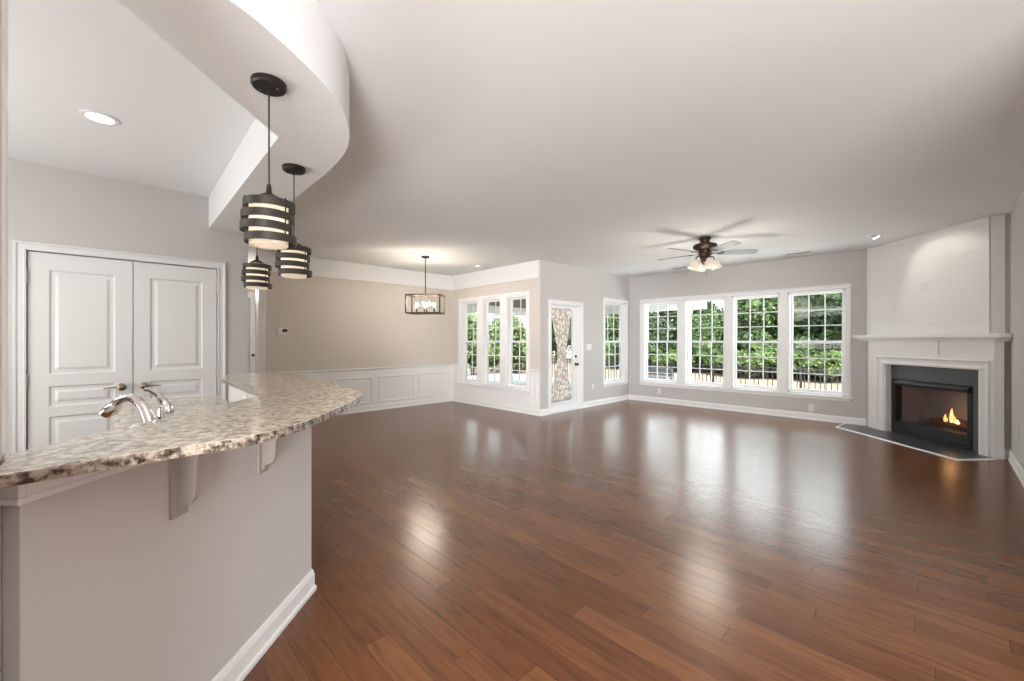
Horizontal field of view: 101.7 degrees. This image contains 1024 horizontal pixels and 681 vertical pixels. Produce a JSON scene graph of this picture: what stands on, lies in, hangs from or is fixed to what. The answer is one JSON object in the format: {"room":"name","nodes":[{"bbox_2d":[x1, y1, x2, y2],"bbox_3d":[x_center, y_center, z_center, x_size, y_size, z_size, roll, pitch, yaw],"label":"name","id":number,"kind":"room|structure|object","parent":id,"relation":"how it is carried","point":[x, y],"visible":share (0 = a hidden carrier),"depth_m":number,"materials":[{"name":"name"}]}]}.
{"room":"living room","nodes":[
{"label":"living room","id":0,"kind":"room"},
{"bbox_2d":[0,0,4,680],"bbox_3d":[-2.715,-0.045,-0.907,4.825,2.750,0.490,0,0,-44],"label":"wall","id":1,"kind":"structure","parent":0,"point":[2,457],"depth_m":0.92,"materials":[{"name":"beige paint"}]},
{"bbox_2d":[2,0,7,454],"bbox_3d":[-1.192,-0.427,0.894,0.140,1.365,0.044,0,0,-44],"label":"trim","id":2,"kind":"structure","parent":1,"relation":"attached to","point":[4,2],"depth_m":0.93,"materials":[{"name":"white paint"}]},
{"bbox_2d":[5,158,247,458],"bbox_3d":[-4.982,-0.055,2.295,6.065,2.770,0.140,0,0,-44],"label":"wall","id":3,"kind":"structure","parent":0,"point":[47,204],"depth_m":3.65,"materials":[{"name":"beige paint"}]},
{"bbox_2d":[26,251,132,449],"bbox_3d":[-3.613,0.304,3.506,0.626,2.028,0.113,0,0,-44],"label":"door","id":4,"kind":"structure","parent":3,"relation":"in","point":[80,308],"depth_m":3.49,"materials":[{"name":"white paint"}]},
{"bbox_2d":[13,239,225,452],"bbox_3d":[-3.440,0.272,3.782,1.386,2.116,0.162,0,0,-44],"label":"door frame","id":5,"kind":"structure","parent":3,"relation":"attached to","point":[20,247],"depth_m":3.34,"materials":[{"name":"white paint"}]},
{"bbox_2d":[133,261,217,400],"bbox_3d":[-3.160,0.304,3.947,0.626,2.028,0.113,0,0,-44],"label":"door","id":6,"kind":"structure","parent":3,"relation":"in","point":[175,307],"depth_m":3.94,"materials":[{"name":"white paint"}]},
{"bbox_2d":[2,386,310,680],"bbox_3d":[-1.320,0.809,2.053,0.593,1.042,2.276,0,0,-22],"label":"wall","id":7,"kind":"structure","parent":0,"point":[99,583],"depth_m":1.25,"materials":[{"name":"paint"}]},
{"bbox_2d":[0,463,146,505],"bbox_3d":[-1.083,0.324,1.559,0.055,0.068,1.319,0,0,1],"label":"trim","id":8,"kind":"structure","parent":7,"relation":"attached to","point":[19,495],"depth_m":0.95,"materials":[{"name":"white paint"}]},
{"bbox_2d":[0,372,362,488],"bbox_3d":[-1.273,0.274,2.214,0.846,0.028,2.797,0,0,-25],"label":"countertop","id":9,"kind":"structure","parent":7,"relation":"on","point":[284,404],"depth_m":1.21,"materials":[{"name":"beige stone"}]},
{"bbox_2d":[169,454,202,519],"bbox_3d":[-1.019,0.427,1.341,0.120,0.276,0.064,0,0,1],"label":"corbel","id":10,"kind":"object","parent":7,"relation":"attached to","point":[184,472],"visible":0.58,"depth_m":1.33,"materials":[{"name":"beige paint"}]},
{"bbox_2d":[211,568,316,680],"bbox_3d":[-1.256,1.274,2.106,0.483,0.112,2.237,0,0,-21],"label":"baseboard","id":11,"kind":"structure","parent":7,"relation":"attached to","point":[239,666],"depth_m":1.80,"materials":[{"name":"white paint"}]},
{"bbox_2d":[256,439,277,474],"bbox_3d":[-1.013,0.427,1.779,0.120,0.276,0.064,0,0,1],"label":"corbel","id":12,"kind":"object","parent":7,"relation":"attached to","point":[266,452],"visible":0.44,"depth_m":1.77,"materials":[{"name":"beige paint"}]},
{"bbox_2d":[248,289,255,372],"bbox_3d":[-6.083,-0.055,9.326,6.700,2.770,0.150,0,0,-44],"label":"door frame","id":13,"kind":"structure","parent":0,"point":[249,290],"depth_m":9.47,"materials":[{"name":"white paint"}]},
{"bbox_2d":[248,300,249,370],"bbox_3d":[-6.168,0.079,9.112,0.760,1.962,0.021,0,0,-44],"label":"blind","id":14,"kind":"object","parent":13,"relation":"attached to","point":[248,300],"depth_m":9.37,"materials":[{"name":"white"}]},
{"bbox_2d":[248,292,254,372],"bbox_3d":[-6.157,0.120,9.072,1.000,2.420,0.110,0,0,-44],"label":"door","id":15,"kind":"structure","parent":13,"relation":"in","point":[251,295],"depth_m":9.38,"materials":[{"name":"white wood"}]},
{"bbox_2d":[265,271,452,372],"bbox_3d":[-2.678,-0.055,7.966,3.680,2.770,0.150,0,0,-44],"label":"wall","id":16,"kind":"structure","parent":0,"point":[331,323],"depth_m":7.62,"materials":[{"name":"beige paint"}]},
{"bbox_2d":[256,250,264,372],"bbox_3d":[-4.016,-0.045,6.656,0.095,2.750,0.180,0,0,-44],"label":"trim","id":17,"kind":"structure","parent":16,"relation":"attached to","point":[260,294],"depth_m":6.60,"materials":[{"name":"white paint"}]},
{"bbox_2d":[277,328,287,334],"bbox_3d":[-3.742,-0.145,6.808,0.170,0.115,0.024,0,0,-44],"label":"thermostat","id":18,"kind":"object","parent":16,"relation":"attached to","point":[280,331],"visible":1,"depth_m":6.79,"materials":[{"name":"white plastic"}]},
{"bbox_2d":[335,396,452,415],"bbox_3d":[-2.611,1.274,7.911,3.660,0.112,0.022,0,0,-44],"label":"baseboard","id":19,"kind":"structure","parent":16,"relation":"attached to","point":[359,409],"depth_m":8.21,"materials":[{"name":"white paint"}]},
{"bbox_2d":[265,251,538,289],"bbox_3d":[-1.733,-1.265,6.995,3.680,0.310,2.560,0,0,-44],"label":"frieze","id":20,"kind":"object","parent":16,"relation":"attached to","point":[320,267],"visible":0.88,"depth_m":7.97,"materials":[{"name":"white paint"}]},
{"bbox_2d":[294,366,539,409],"bbox_3d":[-1.724,0.885,6.986,3.680,0.690,2.586,0,0,-44],"label":"wainscot","id":21,"kind":"structure","parent":16,"relation":"attached to","point":[396,387],"depth_m":8.18,"materials":[{"name":"white paint"}]},
{"bbox_2d":[452,396,548,415],"bbox_3d":[-0.329,1.274,8.326,0.232,0.112,2.612,0,0,-44],"label":"baseboard","id":22,"kind":"structure","parent":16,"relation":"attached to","point":[536,412],"depth_m":8.00,"materials":[{"name":"white paint"}]},
{"bbox_2d":[276,260,539,404],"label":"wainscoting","id":23,"kind":"structure","parent":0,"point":[533,285],"depth_m":8.00,"materials":[{"name":"white paint"}]},
{"bbox_2d":[461,300,476,383],"bbox_3d":[-0.850,0.033,8.833,0.146,1.735,0.550,0,0,-44],"label":"window","id":24,"kind":"structure","parent":23,"relation":"attached to","point":[464,305],"depth_m":8.97,"materials":[{"name":"white plastic"}]},
{"bbox_2d":[482,298,499,386],"bbox_3d":[-0.358,0.033,8.328,0.146,1.735,0.550,0,0,-44],"label":"window","id":25,"kind":"structure","parent":23,"relation":"attached to","point":[485,302],"depth_m":8.47,"materials":[{"name":"white plastic"}]},
{"bbox_2d":[506,295,525,389],"bbox_3d":[0.134,0.033,7.823,0.146,1.735,0.550,0,0,-44],"label":"window","id":26,"kind":"structure","parent":23,"relation":"attached to","point":[509,300],"depth_m":7.96,"materials":[{"name":"white plastic"}]},
{"bbox_2d":[8,0,1023,277],"bbox_3d":[-0.833,-1.480,1.980,15.570,0.120,18.000,0,0,-44],"label":"ceiling","id":27,"kind":"structure","parent":0,"point":[605,136],"depth_m":2.69,"materials":[{"name":"paint"}]},
{"bbox_2d":[79,110,119,125],"bbox_3d":[-2.623,-1.415,2.656,0.188,0.011,0.188,0,0,-44],"label":"recessed light","id":28,"kind":"object","parent":27,"relation":"in","point":[94,116],"visible":1,"depth_m":2.64,"materials":[{"name":"white plastic"}]},
{"bbox_2d":[117,0,348,233],"bbox_3d":[-1.711,-1.270,2.752,1.038,0.320,3.820,0,0,-27],"label":"soffit","id":29,"kind":"structure","parent":27,"relation":"attached to","point":[295,42],"depth_m":1.81,"materials":[{"name":"paint"}]},
{"bbox_2d":[241,247,272,289],"bbox_3d":[-2.007,-0.758,3.282,0.211,0.704,0.213,0,0,-44],"label":"pendant light","id":30,"kind":"object","parent":29,"relation":"hanging from","point":[256,274],"visible":0.8,"depth_m":3.22,"materials":[{"name":"brown metal"}]},
{"bbox_2d":[246,263,267,289],"bbox_3d":[-2.007,-0.503,3.283,0.148,0.194,0.148,0,0,-44],"label":"diffuser","id":31,"kind":"object","parent":30,"relation":"attached to","point":[254,274],"depth_m":3.21,"materials":[{"name":"white glass"}]},
{"bbox_2d":[239,72,296,249],"bbox_3d":[-1.046,-0.758,1.794,0.211,0.704,0.213,0,0,-44],"label":"pendant light","id":32,"kind":"object","parent":29,"relation":"hanging from","point":[267,219],"visible":1,"depth_m":1.74,"materials":[{"name":"brown metal"}]},
{"bbox_2d":[249,203,287,249],"bbox_3d":[-1.046,-0.503,1.794,0.148,0.194,0.148,0,0,-44],"label":"diffuser","id":33,"kind":"object","parent":32,"relation":"attached to","point":[260,214],"depth_m":1.73,"materials":[{"name":"white glass"}]},
{"bbox_2d":[275,163,311,278],"bbox_3d":[-1.399,-0.758,2.675,0.211,0.704,0.213,0,0,-44],"label":"pendant light","id":34,"kind":"object","parent":29,"relation":"hanging from","point":[293,263],"visible":0.82,"depth_m":2.62,"materials":[{"name":"brown metal"}]},
{"bbox_2d":[281,250,306,278],"bbox_3d":[-1.399,-0.503,2.676,0.148,0.194,0.148,0,0,-44],"label":"diffuser","id":35,"kind":"object","parent":34,"relation":"attached to","point":[290,259],"depth_m":2.61,"materials":[{"name":"white glass"}]},
{"bbox_2d":[405,256,444,314],"bbox_3d":[-1.464,-0.935,7.048,0.591,0.970,0.351,0,0,4],"label":"chandelier","id":36,"kind":"object","parent":27,"relation":"hanging from","point":[424,257],"visible":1,"depth_m":7.04,"materials":[{"name":"brown metal"}]},
{"bbox_2d":[659,236,757,273],"bbox_3d":[2.622,-1.163,5.787,1.287,0.513,1.231,0,0,-44],"label":"ceiling fan","id":37,"kind":"object","parent":27,"relation":"hanging from","point":[705,248],"visible":1,"depth_m":5.67,"materials":[{"name":"brown metal"}]},
{"bbox_2d":[785,250,811,254],"bbox_3d":[4.628,-1.415,6.742,0.150,0.010,0.360,0,0,-44],"label":"ceiling vent","id":38,"kind":"object","parent":27,"relation":"in","point":[809,251],"visible":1,"depth_m":6.71,"materials":[{"name":"white plastic"}]},
{"bbox_2d":[865,234,882,239],"bbox_3d":[4.896,-1.422,5.639,0.188,0.114,0.188,0,0,-44],"label":"recessed light","id":39,"kind":"object","parent":27,"relation":"in","point":[874,236],"visible":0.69,"depth_m":5.61,"materials":[{"name":"white plastic"}]},
{"bbox_2d":[540,260,628,409],"bbox_3d":[1.518,0.095,8.438,2.988,3.070,0.150,0,0,-44],"label":"wall","id":40,"kind":"structure","parent":0,"point":[558,281],"depth_m":8.35,"materials":[{"name":"beige paint"}]},
{"bbox_2d":[548,299,582,414],"bbox_3d":[1.026,0.293,7.839,1.036,2.073,0.022,0,0,-44],"label":"door frame","id":41,"kind":"structure","parent":40,"relation":"attached to","point":[550,301],"depth_m":7.51,"materials":[{"name":"white paint"}]},
{"bbox_2d":[551,303,580,413],"bbox_3d":[0.971,0.328,7.895,0.900,2.005,0.165,0,0,-44],"label":"door","id":42,"kind":"structure","parent":40,"relation":"in","point":[574,403],"depth_m":8.10,"materials":[{"name":"white wood"}]},
{"bbox_2d":[551,307,571,402],"bbox_3d":[0.922,0.265,7.781,0.630,1.730,0.056,0,0,-44],"label":"door curtain","id":43,"kind":"object","parent":42,"relation":"hanging from","point":[561,391],"visible":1,"depth_m":7.77,"materials":[{"name":"beige fabric"}]},
{"bbox_2d":[586,344,590,349],"bbox_3d":[1.542,0.130,8.349,0.165,0.115,0.009,0,0,-44],"label":"light switch","id":44,"kind":"object","parent":40,"relation":"attached to","point":[588,346],"visible":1,"depth_m":8.34,"materials":[{"name":"white plastic"}]},
{"bbox_2d":[583,394,628,407],"bbox_3d":[2.022,1.274,8.809,1.750,0.112,0.022,0,0,-44],"label":"baseboard","id":45,"kind":"structure","parent":40,"relation":"attached to","point":[623,397],"depth_m":8.74,"materials":[{"name":"white paint"}]},
{"bbox_2d":[602,297,628,386],"bbox_3d":[2.207,0.037,9.077,1.010,1.881,0.193,0,0,-44],"label":"window","id":46,"kind":"structure","parent":40,"relation":"in","point":[621,317],"depth_m":9.31,"materials":[{"name":"white plastic"}]},
{"bbox_2d":[243,400,1023,680],"bbox_3d":[-0.851,1.390,1.963,15.520,0.120,18.000,0,0,-44],"label":"floor","id":47,"kind":"structure","parent":0,"point":[626,540],"depth_m":2.59,"materials":[{"name":"brown wood"}]},
{"bbox_2d":[836,424,998,460],"bbox_3d":[5.245,1.324,5.621,0.605,0.011,2.035,0,0,1],"label":"hearth","id":48,"kind":"object","parent":47,"relation":"on","point":[954,453],"visible":0.99,"depth_m":5.36,"materials":[{"name":"stone"}]},
{"bbox_2d":[892,378,972,450],"bbox_3d":[5.737,0.938,5.539,0.480,0.776,1.078,0,0,1],"label":"fireplace insert","id":49,"kind":"object","parent":47,"relation":"on","point":[942,413],"visible":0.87,"depth_m":5.68,"materials":[{"name":"black metal"}]},
{"bbox_2d":[893,379,970,393],"bbox_3d":[5.515,0.598,5.533,0.036,0.085,1.030,0,0,1],"label":"hood","id":50,"kind":"object","parent":49,"relation":"attached to","point":[903,382],"depth_m":5.45,"materials":[{"name":"black metal"}]},
{"bbox_3d":[-1.942,0.890,2.471,0.563,0.880,1.350,0,0,-44],"label":"base cabinet","id":51,"kind":"object","parent":47,"relation":"on","visible":0},
{"bbox_2d":[113,395,230,429],"bbox_3d":[-1.755,0.435,2.264,0.585,0.030,2.028,0,0,-44],"label":"countertop","id":52,"kind":"structure","parent":51,"relation":"on","point":[129,415],"depth_m":2.61,"materials":[{"name":"beige stone"}]},
{"bbox_2d":[99,387,174,422],"bbox_3d":[-1.367,0.300,1.553,0.211,0.241,0.155,0,0,3],"label":"faucet","id":53,"kind":"object","parent":52,"relation":"on","point":[165,409],"visible":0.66,"depth_m":1.50,"materials":[{"name":"silver metal"}]},
{"bbox_2d":[629,249,865,418],"bbox_3d":[4.600,0.095,7.524,0.150,3.070,5.760,0,0,-44],"label":"wall","id":54,"kind":"structure","parent":0,"point":[848,267],"depth_m":7.43,"materials":[{"name":"beige paint"}]},
{"bbox_2d":[643,300,677,383],"bbox_3d":[3.215,0.033,8.946,0.146,1.735,0.790,0,0,-44],"label":"window","id":55,"kind":"structure","parent":54,"relation":"in","point":[645,304],"depth_m":9.06,"materials":[{"name":"white plastic"}]},
{"bbox_2d":[684,297,724,387],"bbox_3d":[3.846,0.033,8.298,0.146,1.735,0.790,0,0,-44],"label":"window","id":56,"kind":"structure","parent":54,"relation":"in","point":[686,302],"depth_m":8.38,"materials":[{"name":"white plastic"}]},
{"bbox_2d":[638,283,852,401],"bbox_3d":[4.145,0.037,7.957,0.193,1.881,3.685,0,0,-44],"label":"window","id":57,"kind":"structure","parent":54,"relation":"in","point":[791,389],"depth_m":7.25,"materials":[{"name":"white plastic"}]},
{"bbox_2d":[629,394,865,425],"bbox_3d":[4.067,1.274,7.948,0.022,0.112,4.110,0,0,-44],"label":"baseboard","id":58,"kind":"structure","parent":54,"relation":"attached to","point":[773,412],"depth_m":7.55,"materials":[{"name":"white paint"}]},
{"bbox_2d":[732,293,779,391],"bbox_3d":[4.478,0.033,7.649,0.146,1.735,0.790,0,0,-44],"label":"window","id":59,"kind":"structure","parent":54,"relation":"in","point":[734,298],"depth_m":7.71,"materials":[{"name":"white plastic"}]},
{"bbox_2d":[808,404,813,411],"bbox_3d":[5.010,1.130,6.989,0.008,0.115,0.070,0,0,-44],"label":"wall outlet","id":60,"kind":"object","parent":54,"relation":"attached to","point":[810,407],"visible":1,"depth_m":6.99,"materials":[{"name":"white plastic"}]},
{"bbox_2d":[866,214,1009,448],"bbox_3d":[5.553,-0.045,5.572,0.211,2.790,1.816,0,0,-2],"label":"wall","id":61,"kind":"structure","parent":0,"point":[1007,216],"depth_m":4.69,"materials":[{"name":"beige paint"}]},
{"bbox_2d":[852,333,1011,459],"bbox_3d":[5.482,0.627,5.563,0.222,1.412,2.085,0,0,1],"label":"fireplace mantel","id":62,"kind":"object","parent":61,"relation":"attached to","point":[984,353],"visible":0.99,"depth_m":5.17,"materials":[{"name":"white paint"}]},
{"bbox_2d":[852,333,1011,337],"bbox_3d":[5.481,-0.058,5.563,0.220,0.044,2.085,0,0,1],"label":"shelf","id":63,"kind":"object","parent":62,"relation":"attached to","point":[987,335],"depth_m":5.19,"materials":[{"name":"white paint"}]},
{"bbox_2d":[891,365,977,451],"bbox_3d":[5.520,0.835,5.506,0.058,0.990,1.345,0,0,1],"label":"tile surround","id":64,"kind":"object","parent":61,"relation":"attached to","point":[967,377],"visible":0.46,"depth_m":5.32,"materials":[{"name":"grey tile"}]},
{"bbox_2d":[867,214,1004,334],"bbox_3d":[5.481,-0.750,5.566,0.095,1.340,1.755,0,0,-2],"label":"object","id":65,"kind":"structure","parent":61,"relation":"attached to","point":[962,266],"depth_m":5.31,"materials":[{"name":"white paint"}]},
{"bbox_2d":[920,282,926,291],"bbox_3d":[5.471,-0.715,5.549,0.008,0.120,0.100,0,0,1],"label":"wall outlet","id":66,"kind":"object","parent":65,"relation":"attached to","point":[923,286],"visible":1,"depth_m":5.54,"materials":[{"name":"white plastic"}]},
{"bbox_2d":[1010,190,1023,468],"bbox_3d":[4.401,-0.030,3.415,5.870,2.820,0.150,0,0,-44],"label":"wall","id":67,"kind":"structure","parent":0,"point":[1017,214],"depth_m":4.24,"materials":[{"name":"beige paint"}]},
{"bbox_2d":[1004,449,1023,486],"bbox_3d":[3.885,1.274,3.073,4.655,0.112,0.080,0,0,-44],"label":"baseboard","id":68,"kind":"structure","parent":67,"relation":"attached to","point":[1008,454],"depth_m":4.25,"materials":[{"name":"white paint"}]},
{"label":"outside","id":69,"kind":"structure","parent":0,"visible":0},
{"bbox_2d":[467,373,570,390],"bbox_3d":[-0.857,1.485,11.771,9.200,0.190,7.940,0,0,-44],"label":"patio slab","id":70,"kind":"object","parent":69,"point":[491,376],"depth_m":15.25,"materials":[{"name":"concrete"}]},
{"bbox_2d":[648,367,673,379],"bbox_3d":[3.720,1.067,11.372,0.460,0.645,1.200,0,0,-44],"label":"bench","id":71,"kind":"object","parent":70,"relation":"on","point":[650,375],"visible":0.43,"depth_m":11.22,"materials":[{"name":"white paint"}]},
{"bbox_3d":[0.664,0.260,16.115,0.190,2.260,0.190,0,0,-44],"label":"porch column","id":72,"kind":"structure","parent":70,"relation":"on","visible":0},
{"bbox_2d":[468,302,706,317],"bbox_3d":[0.801,-1.145,11.789,6.040,0.550,6.830,0,0,-44],"label":"beam","id":73,"kind":"structure","parent":72,"relation":"on","point":[695,305],"depth_m":13.25,"materials":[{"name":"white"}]},
{"bbox_2d":[475,299,525,307],"bbox_3d":[0.592,-1.255,11.989,6.320,0.070,6.250,0,0,-44],"label":"porch roof","id":74,"kind":"structure","parent":73,"relation":"attached to","point":[516,303],"depth_m":13.75,"materials":[{"name":"white"}]},
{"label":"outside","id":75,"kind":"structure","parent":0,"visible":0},
{"bbox_2d":[467,345,840,390],"bbox_3d":[13.075,0.810,18.321,15.700,1.960,40.000,0,0,-44],"label":"bank","id":76,"kind":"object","parent":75,"point":[812,379],"visible":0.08,"depth_m":14.63,"materials":[{"name":"beige soil"}]},
{"bbox_2d":[552,317,570,362],"bbox_3d":[2.488,-0.491,22.697,2.733,3.726,3.136,0,0,38],"label":"evergreen tree","id":77,"kind":"object","parent":76,"relation":"on","point":[554,347],"visible":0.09,"depth_m":21.98,"materials":[{"name":"green plant"}]},
{"bbox_2d":[605,313,618,337],"bbox_3d":[5.121,-0.483,21.462,2.855,3.723,3.283,0,0,-27],"label":"leafy tree","id":78,"kind":"object","parent":76,"relation":"on","point":[610,319],"visible":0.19,"depth_m":20.39,"materials":[{"name":"green plant"}]},
{"bbox_2d":[605,345,618,365],"bbox_3d":[4.099,0.840,19.192,2.090,1.260,1.767,0,0,-18],"label":"bush","id":79,"kind":"object","parent":76,"relation":"on","point":[612,357],"visible":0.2,"depth_m":18.73,"materials":[{"name":"green plant"}]},
{"bbox_2d":[605,334,618,360],"bbox_3d":[4.554,0.523,20.525,2.563,1.909,2.185,0,0,40],"label":"round bush","id":80,"kind":"object","parent":76,"relation":"on","point":[610,338],"visible":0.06,"depth_m":19.88,"materials":[{"name":"green plant"}]},
{"bbox_2d":[610,334,662,365],"bbox_3d":[5.691,0.523,19.298,2.563,1.909,2.185,0,0,-20],"label":"round bush","id":81,"kind":"object","parent":76,"relation":"on","point":[614,345],"visible":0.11,"depth_m":18.99,"materials":[{"name":"green plant"}]},
{"bbox_2d":[617,338,663,365],"bbox_3d":[5.650,0.592,18.374,2.003,1.750,2.350,0,0,13],"label":"round bush","id":82,"kind":"object","parent":76,"relation":"on","point":[651,349],"visible":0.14,"depth_m":17.62,"materials":[{"name":"green plant"}]},
{"bbox_2d":[648,309,698,353],"bbox_3d":[7.276,-0.491,19.998,3.136,3.726,2.733,0,0,17],"label":"evergreen tree","id":83,"kind":"object","parent":76,"relation":"on","point":[652,321],"visible":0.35,"depth_m":19.15,"materials":[{"name":"green plant"}]},
{"bbox_2d":[650,349,698,371],"bbox_3d":[6.623,0.886,16.931,1.606,1.145,1.900,0,0,-44],"label":"bush","id":84,"kind":"object","parent":76,"relation":"on","point":[661,358],"visible":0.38,"depth_m":16.70,"materials":[{"name":"green plant"}]},
{"bbox_2d":[664,333,722,369],"bbox_3d":[7.622,0.523,17.372,2.563,1.909,2.185,0,0,42],"label":"round bush","id":85,"kind":"object","parent":76,"relation":"on","point":[697,338],"visible":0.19,"depth_m":16.75,"materials":[{"name":"green plant"}]},
{"bbox_2d":[691,343,722,372],"bbox_3d":[7.884,0.730,16.494,1.639,1.432,1.922,0,0,15],"label":"round bush","id":86,"kind":"object","parent":76,"relation":"on","point":[704,360],"visible":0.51,"depth_m":16.13,"materials":[{"name":"green plant"}]},
{"bbox_2d":[695,301,723,317],"bbox_3d":[10.000,-0.705,20.880,2.718,3.230,2.368,0,0,35],"label":"evergreen tree","id":87,"kind":"object","parent":76,"relation":"on","point":[709,302],"visible":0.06,"depth_m":20.75,"materials":[{"name":"green plant"}]},
{"bbox_2d":[691,305,739,350],"bbox_3d":[8.634,-0.094,18.122,2.557,2.900,2.224,0,0,-18],"label":"leafy tree","id":88,"kind":"object","parent":76,"relation":"on","point":[718,320],"visible":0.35,"depth_m":17.60,"materials":[{"name":"green plant"}]},
{"bbox_2d":[712,349,754,375],"bbox_3d":[8.225,0.863,15.253,1.994,1.202,1.687,0,0,-15],"label":"bush","id":89,"kind":"object","parent":76,"relation":"on","point":[719,359],"visible":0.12,"depth_m":15.07,"materials":[{"name":"green plant"}]},
{"bbox_2d":[737,328,777,375],"bbox_3d":[9.576,0.489,15.503,2.276,1.989,2.670,0,0,12],"label":"round bush","id":90,"kind":"object","parent":76,"relation":"on","point":[755,335],"visible":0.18,"depth_m":15.35,"materials":[{"name":"green plant"}]},
{"bbox_2d":[737,345,803,377],"bbox_3d":[8.716,0.817,14.203,2.184,1.317,1.847,0,0,45],"label":"bush","id":91,"kind":"object","parent":76,"relation":"on","point":[741,361],"visible":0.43,"depth_m":13.98,"materials":[{"name":"green plant"}]},
{"bbox_2d":[737,296,811,350],"bbox_3d":[10.347,-0.576,16.611,3.005,3.919,3.456,0,0,-3],"label":"leafy tree","id":92,"kind":"object","parent":76,"relation":"on","point":[770,304],"visible":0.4,"depth_m":15.86,"materials":[{"name":"green plant"}]},
{"bbox_2d":[773,339,829,378],"bbox_3d":[9.835,0.661,14.070,1.821,1.591,2.136,0,0,14],"label":"round bush","id":93,"kind":"object","parent":76,"relation":"on","point":[798,350],"visible":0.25,"depth_m":13.62,"materials":[{"name":"green plant"}]},
{"bbox_2d":[793,293,841,349],"bbox_3d":[11.879,-0.687,14.868,3.485,4.141,3.036,0,0,-27],"label":"evergreen tree","id":94,"kind":"object","parent":76,"relation":"on","point":[834,300],"visible":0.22,"depth_m":14.37,"materials":[{"name":"green plant"}]},
{"bbox_2d":[793,327,841,376],"bbox_3d":[10.786,0.489,14.353,2.670,1.989,2.276,0,0,-19],"label":"round bush","id":95,"kind":"object","parent":76,"relation":"on","point":[836,335],"visible":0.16,"depth_m":13.92,"materials":[{"name":"green plant"}]},
{"bbox_2d":[801,348,840,381],"bbox_3d":[10.031,0.840,13.107,2.089,1.260,1.767,0,0,-16],"label":"bush","id":96,"kind":"object","parent":76,"relation":"on","point":[834,364],"visible":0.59,"depth_m":12.69,"materials":[{"name":"green plant"}]},
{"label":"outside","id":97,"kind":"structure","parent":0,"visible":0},
{"bbox_3d":[4.483,1.865,18.328,48.000,0.170,70.000,0,0,-44],"label":"ground","id":98,"kind":"structure","parent":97,"visible":0},
{"bbox_2d":[467,313,499,374],"bbox_3d":[-1.737,0.118,18.924,3.429,3.577,3.139,0,0,-12],"label":"tree","id":99,"kind":"object","parent":98,"relation":"on","point":[470,319],"visible":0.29,"depth_m":18.14,"materials":[{"name":"green plant"}]},
{"bbox_2d":[475,315,525,372],"bbox_3d":[-0.529,0.118,20.898,3.429,3.577,3.139,0,0,-27],"label":"tree","id":100,"kind":"object","parent":98,"relation":"on","point":[516,320],"visible":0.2,"depth_m":20.19,"materials":[{"name":"green plant"}]},
{"bbox_2d":[552,358,570,376],"bbox_3d":[2.339,1.270,17.663,0.055,1.120,2.360,0,0,-44],"label":"fence section","id":101,"kind":"object","parent":98,"relation":"on","point":[554,361],"visible":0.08,"depth_m":18.15,"materials":[{"name":"brown wood"}]},
{"bbox_2d":[605,360,618,378],"bbox_3d":[3.986,1.270,15.973,0.055,1.120,2.360,0,0,-44],"label":"fence section","id":102,"kind":"object","parent":98,"relation":"on","point":[611,361],"visible":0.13,"depth_m":16.13,"materials":[{"name":"black metal"}]},
{"bbox_2d":[648,362,710,381],"bbox_3d":[5.633,1.270,14.282,0.055,1.120,2.360,0,0,-44],"label":"fence section","id":103,"kind":"object","parent":98,"relation":"on","point":[660,363],"visible":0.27,"depth_m":13.87,"materials":[{"name":"brown wood"}]},
{"bbox_2d":[712,363,798,387],"bbox_3d":[7.279,1.270,12.592,0.055,1.120,2.360,0,0,-44],"label":"fence section","id":104,"kind":"object","parent":98,"relation":"on","point":[713,365],"visible":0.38,"depth_m":12.57,"materials":[{"name":"black metal"}]},
{"bbox_2d":[799,366,840,390],"bbox_3d":[8.926,1.270,10.901,0.055,1.120,2.360,0,0,-44],"label":"fence section","id":105,"kind":"object","parent":98,"relation":"on","point":[800,367],"visible":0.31,"depth_m":11.48,"materials":[{"name":"black metal"}]},
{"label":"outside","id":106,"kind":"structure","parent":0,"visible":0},
{"bbox_3d":[7.143,1.495,7.593,3.570,0.170,8.910,0,0,-44],"label":"terrace slab","id":107,"kind":"object","parent":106,"visible":0},
{"bbox_2d":[689,309,691,380],"bbox_3d":[4.934,0.260,11.731,0.190,2.260,0.190,0,0,-44],"label":"porch column","id":108,"kind":"structure","parent":107,"relation":"on","point":[690,310],"depth_m":11.65,"materials":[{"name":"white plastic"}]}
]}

